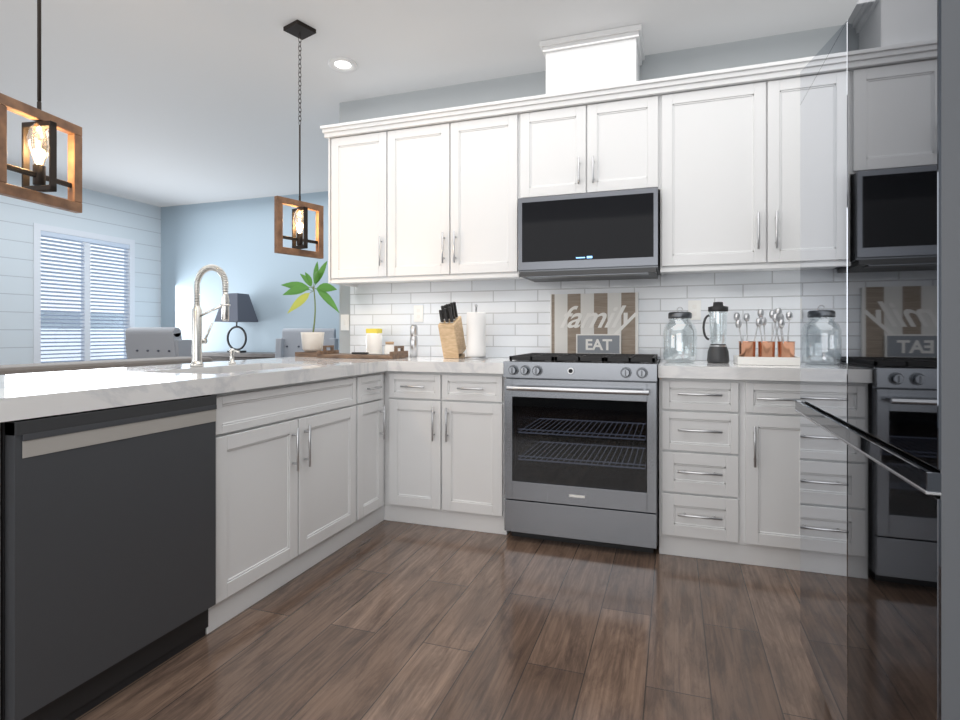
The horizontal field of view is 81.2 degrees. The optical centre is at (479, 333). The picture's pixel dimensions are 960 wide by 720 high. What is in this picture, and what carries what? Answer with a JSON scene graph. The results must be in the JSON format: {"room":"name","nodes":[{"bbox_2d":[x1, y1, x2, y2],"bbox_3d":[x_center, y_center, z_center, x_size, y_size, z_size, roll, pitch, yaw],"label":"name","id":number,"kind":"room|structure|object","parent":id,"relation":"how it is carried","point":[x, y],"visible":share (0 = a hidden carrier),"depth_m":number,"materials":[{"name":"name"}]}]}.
{"room":"kitchen","nodes":[
{"label":"kitchen","id":0,"kind":"room"},
{"bbox_2d":[0,170,160,364],"bbox_3d":[-5.649,-0.290,3.590,0.100,2.780,8.250,0,0,19],"label":"wall","id":1,"kind":"structure","parent":0,"point":[139,223],"depth_m":6.16,"materials":[{"name":"paint"}]},
{"bbox_2d":[33,223,134,363],"bbox_3d":[-4.616,-0.069,6.555,0.102,2.218,1.186,0,0,19],"label":"window","id":2,"kind":"structure","parent":1,"relation":"in","point":[37,284],"depth_m":6.52,"materials":[{"name":"white"}]},
{"bbox_2d":[41,231,129,362],"bbox_3d":[-4.595,-0.089,6.548,0.052,2.037,1.044,0,0,19],"label":"window blinds","id":3,"kind":"object","parent":2,"relation":"attached to","point":[46,234],"visible":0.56,"depth_m":6.47,"materials":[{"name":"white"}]},
{"bbox_2d":[161,191,338,351],"bbox_3d":[-2.273,-0.290,6.853,4.360,2.780,0.120,0,0,19],"label":"wall","id":4,"kind":"structure","parent":0,"point":[233,240],"depth_m":7.04,"materials":[{"name":"blue paint"}]},
{"bbox_2d":[0,0,858,206],"bbox_3d":[-1.966,-1.720,2.385,7.850,0.080,8.370,0,0,19],"label":"ceiling","id":5,"kind":"structure","parent":0,"point":[164,103],"depth_m":3.46,"materials":[{"name":"grey paint"}]},
{"bbox_2d":[0,0,81,212],"bbox_3d":[-1.427,-1.049,1.813,0.143,1.258,0.300,0,0,19],"label":"pendant light","id":6,"kind":"object","parent":5,"relation":"hanging from","point":[46,121],"visible":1,"depth_m":1.81,"materials":[{"name":"brown wood"}]},
{"bbox_2d":[274,20,323,258],"bbox_3d":[-0.991,-1.052,3.080,0.154,1.253,0.294,0,0,19],"label":"pendant light","id":7,"kind":"object","parent":5,"relation":"hanging from","point":[298,29],"visible":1,"depth_m":3.07,"materials":[{"name":"brown wood"}]},
{"bbox_2d":[328,57,356,72],"bbox_3d":[-0.857,-1.674,3.500,0.180,0.012,0.180,0,0,19],"label":"recessed light","id":8,"kind":"object","parent":5,"relation":"in","point":[344,65],"visible":0.98,"depth_m":3.50,"materials":[{"name":"white"}]},
{"bbox_2d":[539,24,644,93],"bbox_3d":[0.669,-1.520,3.303,0.565,0.317,0.372,0,0,19],"label":"vent cover","id":9,"kind":"object","parent":5,"relation":"attached to","point":[598,58],"depth_m":3.15,"materials":[{"name":"white paint"}]},
{"bbox_2d":[75,520,832,719],"bbox_3d":[-1.966,1.140,2.385,7.850,0.080,8.370,0,0,19],"label":"floor","id":10,"kind":"structure","parent":0,"point":[388,620],"depth_m":1.99,"materials":[{"name":"brown wood"}]},
{"bbox_2d":[0,357,212,374],"bbox_3d":[-2.724,0.632,2.900,1.020,0.935,2.450,0,0,19],"label":"dining table","id":11,"kind":"object","parent":10,"relation":"on","point":[46,367],"visible":0.04,"depth_m":3.11,"materials":[{"name":"brown wood"}]},
{"bbox_2d":[0,395,216,719],"bbox_3d":[-1.355,0.661,1.815,0.632,0.878,0.660,0,0,19],"label":"dishwasher","id":12,"kind":"object","parent":10,"relation":"on","point":[107,553],"visible":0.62,"depth_m":1.62,"materials":[{"name":"black metal"}]},
{"bbox_2d":[125,327,191,358],"bbox_3d":[-2.721,0.525,5.060,0.600,1.150,0.623,0,0,19],"label":"dining chair","id":13,"kind":"object","parent":10,"relation":"on","point":[149,342],"visible":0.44,"depth_m":4.77,"materials":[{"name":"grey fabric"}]},
{"bbox_2d":[202,352,274,360],"bbox_3d":[-2.818,0.667,6.745,1.400,0.865,0.400,0,0,19],"label":"console table","id":14,"kind":"object","parent":10,"relation":"on","point":[223,356],"visible":0.17,"depth_m":6.58,"materials":[{"name":"brown wood"}]},
{"bbox_2d":[214,293,257,352],"bbox_3d":[-2.950,-0.121,6.790,0.350,0.710,0.350,0,0,19],"label":"table lamp","id":15,"kind":"object","parent":14,"relation":"on","point":[241,308],"visible":0.94,"depth_m":6.70,"materials":[{"name":"black"}]},
{"bbox_2d":[275,328,338,357],"bbox_3d":[-1.777,0.525,5.581,0.600,1.150,0.623,0,0,-1],"label":"dining chair","id":16,"kind":"object","parent":10,"relation":"on","point":[289,343],"visible":0.33,"depth_m":5.79,"materials":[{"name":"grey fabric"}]},
{"bbox_2d":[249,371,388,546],"bbox_3d":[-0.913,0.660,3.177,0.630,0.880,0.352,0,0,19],"label":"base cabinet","id":17,"kind":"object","parent":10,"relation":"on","point":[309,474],"depth_m":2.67,"materials":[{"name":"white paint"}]},
{"bbox_2d":[0,357,387,421],"bbox_3d":[-1.215,0.190,2.597,0.872,0.059,2.920,0,0,19],"label":"countertop","id":18,"kind":"structure","parent":17,"relation":"on","point":[31,395],"depth_m":1.97,"materials":[{"name":"white stone"}]},
{"bbox_2d":[190,264,230,366],"bbox_3d":[-1.267,-0.083,2.673,0.223,0.485,0.110,0,0,19],"label":"kitchen faucet","id":19,"kind":"object","parent":18,"relation":"on","point":[198,340],"visible":1,"depth_m":2.65,"materials":[{"name":"silver metal"}]},
{"bbox_2d":[228,348,239,363],"bbox_3d":[-1.266,0.119,2.884,0.064,0.080,0.036,0,0,19],"label":"soap pump","id":20,"kind":"object","parent":18,"relation":"on","point":[232,351],"visible":1,"depth_m":2.88,"materials":[{"name":"white metal"}]},
{"bbox_2d":[282,261,338,356],"bbox_3d":[-1.164,-0.166,3.875,0.478,0.650,0.200,0,0,19],"label":"potted plant","id":21,"kind":"object","parent":18,"relation":"on","point":[312,343],"visible":0.98,"depth_m":3.84,"materials":[{"name":"ceramic"},{"name":"leaf"},{"name":"soil"}]},
{"bbox_2d":[317,345,407,358],"bbox_3d":[-0.755,0.120,3.613,0.540,0.078,0.220,0,0,19],"label":"serving tray","id":22,"kind":"object","parent":18,"relation":"on","point":[333,353],"visible":1,"depth_m":3.55,"materials":[{"name":"brown wood"}]},
{"bbox_2d":[366,329,381,353],"bbox_3d":[-0.727,0.064,3.846,0.112,0.190,0.112,0,0,19],"label":"canister","id":23,"kind":"object","parent":22,"relation":"on","point":[373,341],"visible":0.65,"depth_m":3.80,"materials":[{"name":"white ceramic"}]},
{"bbox_2d":[384,342,393,353],"bbox_3d":[-0.612,0.108,3.796,0.074,0.102,0.073,0,0,19],"label":"spice jar","id":24,"kind":"object","parent":22,"relation":"on","point":[388,347],"visible":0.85,"depth_m":3.77,"materials":[{"name":"white ceramic"}]},
{"bbox_2d":[410,325,417,356],"bbox_3d":[-0.439,0.052,3.715,0.052,0.214,0.052,0,0,19],"label":"pepper grinder","id":25,"kind":"object","parent":18,"relation":"on","point":[413,341],"visible":1,"depth_m":3.69,"materials":[{"name":"grey metal"}]},
{"bbox_2d":[389,371,452,527],"bbox_3d":[-0.264,0.660,3.495,0.430,0.880,0.617,0,0,19],"label":"base cabinet","id":26,"kind":"object","parent":10,"relation":"on","point":[420,403],"depth_m":3.20,"materials":[{"name":"white paint"}]},
{"bbox_2d":[388,356,513,373],"bbox_3d":[-0.084,0.190,3.413,0.678,0.059,0.640,0,0,19],"label":"countertop","id":27,"kind":"structure","parent":26,"relation":"on","point":[492,365],"depth_m":3.16,"materials":[{"name":"white stone"}]},
{"bbox_2d":[438,302,465,358],"bbox_3d":[-0.178,-0.017,3.522,0.105,0.353,0.242,0,0,19],"label":"knife block","id":28,"kind":"object","parent":27,"relation":"on","point":[451,333],"visible":1,"depth_m":3.47,"materials":[{"name":"brown wood"}]},
{"bbox_2d":[464,304,487,358],"bbox_3d":[-0.024,-0.011,3.509,0.150,0.340,0.150,0,0,19],"label":"paper towel roll","id":29,"kind":"object","parent":27,"relation":"on","point":[476,334],"visible":1,"depth_m":3.46,"materials":[{"name":"white paper"}]},
{"bbox_2d":[453,373,509,534],"bbox_3d":[0.033,0.660,3.393,0.438,0.880,0.617,0,0,19],"label":"base cabinet","id":30,"kind":"object","parent":10,"relation":"on","point":[478,398],"depth_m":3.09,"materials":[{"name":"white paint"}]},
{"bbox_2d":[503,353,659,552],"bbox_3d":[0.590,0.612,3.125,0.776,0.976,0.742,0,0,19],"label":"range oven","id":31,"kind":"object","parent":10,"relation":"on","point":[581,448],"visible":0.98,"depth_m":2.84,"materials":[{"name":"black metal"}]},
{"bbox_2d":[550,292,637,353],"bbox_3d":[0.703,-0.053,3.461,0.542,0.384,0.036,0,0,19],"label":"sign","id":32,"kind":"object","parent":31,"relation":"on","point":[598,323],"visible":1,"depth_m":3.45,"materials":[{"name":"brown wood"}]},
{"bbox_2d":[659,378,760,565],"bbox_3d":[1.197,0.660,2.992,0.444,0.880,0.617,0,0,19],"label":"base cabinet","id":33,"kind":"object","parent":10,"relation":"on","point":[710,429],"depth_m":2.70,"materials":[{"name":"white paint"}]},
{"bbox_2d":[658,360,799,380],"bbox_3d":[1.571,0.190,2.845,1.254,0.059,0.635,0,0,19],"label":"countertop","id":34,"kind":"structure","parent":33,"relation":"on","point":[697,369],"depth_m":2.67,"materials":[{"name":"white stone"}]},
{"bbox_2d":[663,307,696,361],"bbox_3d":[1.104,0.007,3.093,0.178,0.305,0.210,0,0,19],"label":"glass jar","id":35,"kind":"object","parent":34,"relation":"on","point":[681,315],"visible":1,"depth_m":3.07,"materials":[{"name":"clear glass"}]},
{"bbox_2d":[702,302,728,362],"bbox_3d":[1.268,-0.004,3.011,0.135,0.327,0.112,0,0,19],"label":"blender","id":36,"kind":"object","parent":34,"relation":"on","point":[718,353],"depth_m":2.98,"materials":[{"name":"grey plastic"}]},
{"bbox_2d":[733,308,799,365],"bbox_3d":[1.469,0.016,2.879,0.296,0.285,0.220,0,0,19],"label":"tray","id":37,"kind":"object","parent":34,"relation":"on","point":[786,356],"visible":1,"depth_m":2.84,"materials":[{"name":"white ceramic"}]},
{"bbox_2d":[761,380,801,570],"bbox_3d":[1.490,0.660,2.891,0.316,0.880,0.617,0,0,19],"label":"base cabinet","id":38,"kind":"object","parent":10,"relation":"on","point":[780,422],"depth_m":2.60,"materials":[{"name":"white paint"}]},
{"bbox_2d":[795,0,959,719],"bbox_3d":[1.219,0.138,1.182,0.804,1.925,0.970,0,0,19],"label":"refrigerator","id":39,"kind":"object","parent":10,"relation":"on","point":[877,407],"visible":1,"depth_m":1.07,"materials":[{"name":"grey metal"}]},
{"bbox_2d":[339,25,841,352],"bbox_3d":[0.691,-0.290,3.559,3.590,2.780,0.120,0,0,19],"label":"wall","id":40,"kind":"structure","parent":0,"point":[790,46],"depth_m":3.60,"materials":[{"name":"grey paint"}]},
{"bbox_2d":[324,116,407,286],"bbox_3d":[-0.714,-0.846,3.792,0.493,0.992,0.348,0,0,19],"label":"upper cabinet","id":41,"kind":"object","parent":40,"relation":"attached to","point":[361,157],"depth_m":3.63,"materials":[{"name":"white paint"}]},
{"bbox_2d":[396,100,531,282],"bbox_3d":[-0.124,-0.846,3.589,0.993,0.992,0.346,0,0,19],"label":"upper cabinet","id":42,"kind":"object","parent":40,"relation":"attached to","point":[462,174],"depth_m":3.41,"materials":[{"name":"white paint"}]},
{"bbox_2d":[350,270,799,360],"bbox_3d":[0.667,-0.100,3.499,3.394,0.560,0.008,0,0,19],"label":"tile backsplash","id":43,"kind":"structure","parent":40,"relation":"attached to","point":[517,311],"depth_m":3.57,"materials":[{"name":"white tile"}]},
{"bbox_2d":[341,314,348,329],"bbox_3d":[-0.981,-0.077,4.065,0.068,0.115,0.011,0,0,19],"label":"wall outlet plate","id":44,"kind":"object","parent":43,"relation":"attached to","point":[344,318],"depth_m":4.06,"materials":[{"name":"white"}]},
{"bbox_2d":[414,305,422,321],"bbox_3d":[-0.425,-0.135,3.865,0.070,0.114,0.008,0,0,19],"label":"wall outlet plate","id":45,"kind":"object","parent":43,"relation":"attached to","point":[418,309],"depth_m":3.86,"materials":[{"name":"white"}]},
{"bbox_2d":[688,300,700,319],"bbox_3d":[1.258,-0.135,3.285,0.070,0.114,0.008,0,0,19],"label":"wall outlet plate","id":46,"kind":"object","parent":43,"relation":"attached to","point":[694,307],"depth_m":3.28,"materials":[{"name":"white"}]},
{"bbox_2d":[532,80,663,196],"bbox_3d":[0.657,-1.062,3.320,0.790,0.560,0.346,0,0,19],"label":"upper cabinet","id":47,"kind":"object","parent":40,"relation":"attached to","point":[605,139],"depth_m":3.13,"materials":[{"name":"white paint"}]},
{"bbox_2d":[518,187,659,281],"bbox_3d":[0.647,-0.548,3.292,0.770,0.456,0.404,0,0,19],"label":"microwave","id":48,"kind":"object","parent":47,"relation":"attached to","point":[610,235],"visible":1,"depth_m":3.10,"materials":[{"name":"black glass"}]},
{"bbox_2d":[658,60,810,274],"bbox_3d":[1.505,-0.846,3.028,1.133,0.992,0.346,0,0,19],"label":"upper cabinet","id":49,"kind":"object","parent":40,"relation":"attached to","point":[713,156],"depth_m":2.92,"materials":[{"name":"white paint"}]},
{"label":"outside","id":50,"kind":"structure","parent":0,"visible":0},
{"bbox_2d":[41,237,123,361],"bbox_3d":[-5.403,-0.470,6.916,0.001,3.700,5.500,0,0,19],"label":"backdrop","id":51,"kind":"structure","parent":50,"point":[60,340],"depth_m":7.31,"materials":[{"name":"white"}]}
]}

